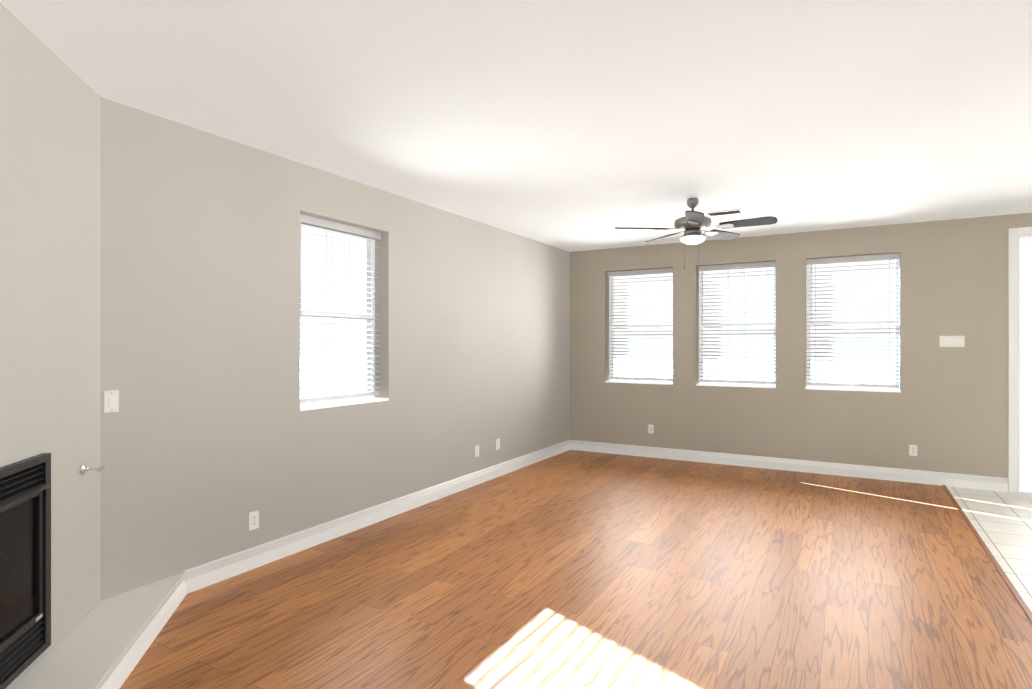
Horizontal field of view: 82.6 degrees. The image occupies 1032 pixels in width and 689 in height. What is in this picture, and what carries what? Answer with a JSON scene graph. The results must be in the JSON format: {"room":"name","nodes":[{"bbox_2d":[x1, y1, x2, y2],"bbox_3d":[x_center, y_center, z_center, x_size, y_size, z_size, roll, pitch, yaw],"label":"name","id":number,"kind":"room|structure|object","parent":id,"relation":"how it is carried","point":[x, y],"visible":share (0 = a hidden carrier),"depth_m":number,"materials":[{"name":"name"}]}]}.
{"room":"living room","nodes":[
{"label":"living room","id":0,"kind":"room"},
{"bbox_2d":[0,3,100,688],"bbox_3d":[-1.959,0.086,1.291,0.500,2.740,4.100,0,0,-14],"label":"wall","id":1,"kind":"structure","parent":0,"point":[50,251],"depth_m":2.60,"materials":[{"name":"beige paint"}]},
{"bbox_2d":[0,453,50,688],"bbox_3d":[-2.067,0.870,1.977,0.473,0.817,0.972,0,0,-14],"label":"fireplace","id":2,"kind":"object","parent":1,"relation":"in","point":[25,563],"visible":1,"depth_m":2.33,"materials":[{"name":"black metal"}]},
{"bbox_2d":[81,464,104,474],"bbox_3d":[-2.066,0.608,2.868,0.078,0.052,0.070,0,0,-14],"label":"key","id":3,"kind":"object","parent":1,"relation":"attached to","point":[84,469],"visible":1,"depth_m":2.85,"materials":[{"name":"silver metal"}]},
{"bbox_2d":[101,97,569,599],"bbox_3d":[-0.899,0.086,5.479,0.220,2.740,6.716,0,0,30],"label":"wall","id":4,"kind":"structure","parent":0,"point":[213,436],"depth_m":3.92,"materials":[{"name":"beige paint"}]},
{"bbox_2d":[104,390,118,412],"bbox_3d":[-2.124,0.299,3.088,0.012,0.114,0.070,0,0,30],"label":"light switch","id":5,"kind":"object","parent":4,"relation":"attached to","point":[111,401],"visible":1,"depth_m":3.09,"materials":[{"name":"white plastic"}]},
{"bbox_2d":[249,510,258,530],"bbox_3d":[-1.706,1.146,3.827,0.009,0.114,0.070,0,0,30],"label":"electrical outlet","id":6,"kind":"object","parent":4,"relation":"attached to","point":[254,520],"visible":1,"depth_m":3.83,"materials":[{"name":"white plastic"}]},
{"bbox_2d":[300,232,388,410],"bbox_3d":[-1.392,-0.239,4.606,0.211,1.420,0.918,0,0,30],"label":"window","id":7,"kind":"structure","parent":4,"relation":"in","point":[340,402],"depth_m":5.00,"materials":[{"name":"white plastic"}]},
{"bbox_2d":[300,214,380,402],"bbox_3d":[-1.387,-0.258,4.603,0.075,1.374,0.906,0,0,30],"label":"window blind","id":8,"kind":"object","parent":7,"relation":"attached to","point":[333,226],"visible":0.79,"depth_m":4.57,"materials":[{"name":"white plastic"}]},
{"bbox_2d":[184,440,570,593],"bbox_3d":[-0.588,1.388,5.788,0.015,0.135,5.432,0,0,30],"label":"baseboard","id":9,"kind":"structure","parent":4,"relation":"attached to","point":[212,572],"depth_m":4.46,"materials":[{"name":"white wood"}]},
{"bbox_2d":[475,445,478,456],"bbox_3d":[-0.403,1.111,6.119,0.009,0.114,0.070,0,0,30],"label":"electrical outlet","id":10,"kind":"object","parent":4,"relation":"attached to","point":[476,451],"visible":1,"depth_m":6.11,"materials":[{"name":"white plastic"}]},
{"bbox_2d":[496,439,499,449],"bbox_3d":[-0.198,1.101,6.480,0.009,0.114,0.070,0,0,30],"label":"electrical outlet","id":11,"kind":"object","parent":4,"relation":"attached to","point":[497,444],"visible":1,"depth_m":6.47,"materials":[{"name":"white plastic"}]},
{"bbox_2d":[0,0,1031,251],"bbox_3d":[1.802,-1.359,2.724,8.000,0.150,9.196,0,0,30],"label":"ceiling","id":12,"kind":"structure","parent":0,"point":[576,124],"depth_m":3.06,"materials":[{"name":"white paint"}]},
{"bbox_2d":[615,198,777,275],"bbox_3d":[1.592,-0.938,5.151,1.291,0.692,1.324,0,0,30],"label":"ceiling fan","id":13,"kind":"object","parent":12,"relation":"hanging from","point":[692,224],"visible":1,"depth_m":5.09,"materials":[{"name":"silver metal"}]},
{"bbox_2d":[705,209,743,216],"bbox_3d":[2.030,-1.279,5.718,0.330,0.010,0.180,0,0,30],"label":"ceiling vent","id":14,"kind":"object","parent":12,"relation":"in","point":[725,212],"visible":1,"depth_m":5.70,"materials":[{"name":"white metal"}]},
{"bbox_2d":[120,450,1031,688],"bbox_3d":[0.336,1.516,3.558,4.627,0.120,9.196,0,0,30],"label":"floor","id":15,"kind":"structure","parent":0,"point":[573,569],"depth_m":3.40,"materials":[{"name":"brown wood"}]},
{"bbox_2d":[10,572,185,688],"bbox_3d":[-1.572,1.391,1.431,0.318,0.130,4.076,0,0,-14],"label":"hearth slab","id":16,"kind":"object","parent":15,"relation":"on","point":[91,648],"visible":0.85,"depth_m":2.62,"materials":[{"name":"grey stone"}]},
{"bbox_2d":[100,579,185,688],"bbox_3d":[-1.419,1.407,1.457,0.015,0.098,4.050,0,0,-14],"label":"baseboard","id":17,"kind":"structure","parent":16,"relation":"attached to","point":[119,675],"depth_m":2.77,"materials":[{"name":"white wood"}]},
{"bbox_2d":[942,485,1031,621],"bbox_3d":[3.416,1.452,4.309,0.030,0.008,4.046,0,0,30],"label":"threshold strip","id":18,"kind":"object","parent":15,"relation":"on","point":[1022,603],"depth_m":3.92,"materials":[{"name":"brown wood"}]},
{"bbox_2d":[570,213,1031,477],"bbox_3d":[3.931,0.086,6.469,7.640,2.740,0.220,0,0,30],"label":"wall","id":19,"kind":"structure","parent":0,"point":[945,409],"depth_m":6.58,"materials":[{"name":"beige paint"}]},
{"bbox_2d":[605,277,672,384],"bbox_3d":[1.645,-0.237,7.765,0.910,1.495,0.211,0,0,30],"label":"window","id":20,"kind":"structure","parent":19,"relation":"in","point":[611,346],"depth_m":7.93,"materials":[{"name":"white plastic"}]},
{"bbox_2d":[607,268,672,380],"bbox_3d":[1.642,-0.256,7.761,0.898,1.449,0.075,0,0,30],"label":"window blind","id":21,"kind":"object","parent":20,"relation":"attached to","point":[641,272],"visible":0.9,"depth_m":7.75,"materials":[{"name":"white plastic"}]},
{"bbox_2d":[648,424,653,433],"bbox_3d":[1.740,1.090,7.583,0.070,0.114,0.009,0,0,30],"label":"electrical outlet","id":22,"kind":"object","parent":19,"relation":"attached to","point":[650,428],"visible":1,"depth_m":7.58,"materials":[{"name":"white plastic"}]},
{"bbox_2d":[696,267,775,387],"bbox_3d":[2.686,-0.237,7.173,0.910,1.495,0.211,0,0,30],"label":"window","id":23,"kind":"structure","parent":19,"relation":"in","point":[754,385],"depth_m":7.18,"materials":[{"name":"white plastic"}]},
{"bbox_2d":[698,261,775,383],"bbox_3d":[2.684,-0.256,7.169,0.898,1.449,0.075,0,0,30],"label":"window blind","id":24,"kind":"object","parent":23,"relation":"attached to","point":[744,266],"visible":0.88,"depth_m":7.17,"materials":[{"name":"white plastic"}]},
{"bbox_2d":[570,440,1007,491],"bbox_3d":[2.809,1.388,6.973,4.719,0.135,0.015,0,0,30],"label":"baseboard","id":25,"kind":"structure","parent":19,"relation":"attached to","point":[932,478],"depth_m":6.68,"materials":[{"name":"white wood"}]},
{"bbox_2d":[806,259,900,391],"bbox_3d":[3.749,-0.237,6.569,0.910,1.495,0.211,0,0,30],"label":"window","id":26,"kind":"structure","parent":19,"relation":"in","point":[851,388],"depth_m":6.57,"materials":[{"name":"white plastic"}]},
{"bbox_2d":[807,253,899,387],"bbox_3d":[3.747,-0.256,6.564,0.898,1.449,0.075,0,0,30],"label":"window blind","id":27,"kind":"object","parent":26,"relation":"attached to","point":[889,257],"visible":0.96,"depth_m":6.54,"materials":[{"name":"white plastic"}]},
{"bbox_2d":[909,445,916,455],"bbox_3d":[4.186,1.116,6.193,0.070,0.114,0.009,0,0,30],"label":"electrical outlet","id":28,"kind":"object","parent":19,"relation":"attached to","point":[912,450],"visible":1,"depth_m":6.19,"materials":[{"name":"white plastic"}]},
{"bbox_2d":[939,336,964,346],"bbox_3d":[4.471,-0.031,6.029,0.207,0.103,0.012,0,0,30],"label":"light switch","id":29,"kind":"object","parent":19,"relation":"attached to","point":[952,341],"visible":1,"depth_m":6.02,"materials":[{"name":"white plastic"}]},
{"bbox_2d":[1008,227,1031,492],"bbox_3d":[5.756,0.156,5.420,1.930,2.600,0.240,0,0,30],"label":"door frame","id":30,"kind":"structure","parent":19,"relation":"attached to","point":[1015,235],"depth_m":5.79,"materials":[{"name":"white wood"}]},
{"bbox_2d":[946,486,1031,611],"bbox_3d":[3.813,1.516,1.581,3.373,0.120,9.196,0,0,30],"label":"floor","id":31,"kind":"structure","parent":0,"point":[1001,522],"depth_m":4.73,"materials":[{"name":"beige tile"}]},
{"label":"outside","id":32,"kind":"structure","parent":0,"visible":0},
{"bbox_2d":[300,355,1031,480],"bbox_3d":[4.407,1.704,14.590,120.000,0.200,110.000,0,0,30],"label":"ground","id":33,"kind":"structure","parent":32,"point":[1028,418],"depth_m":32.46,"materials":[{"name":"white"}]}
]}

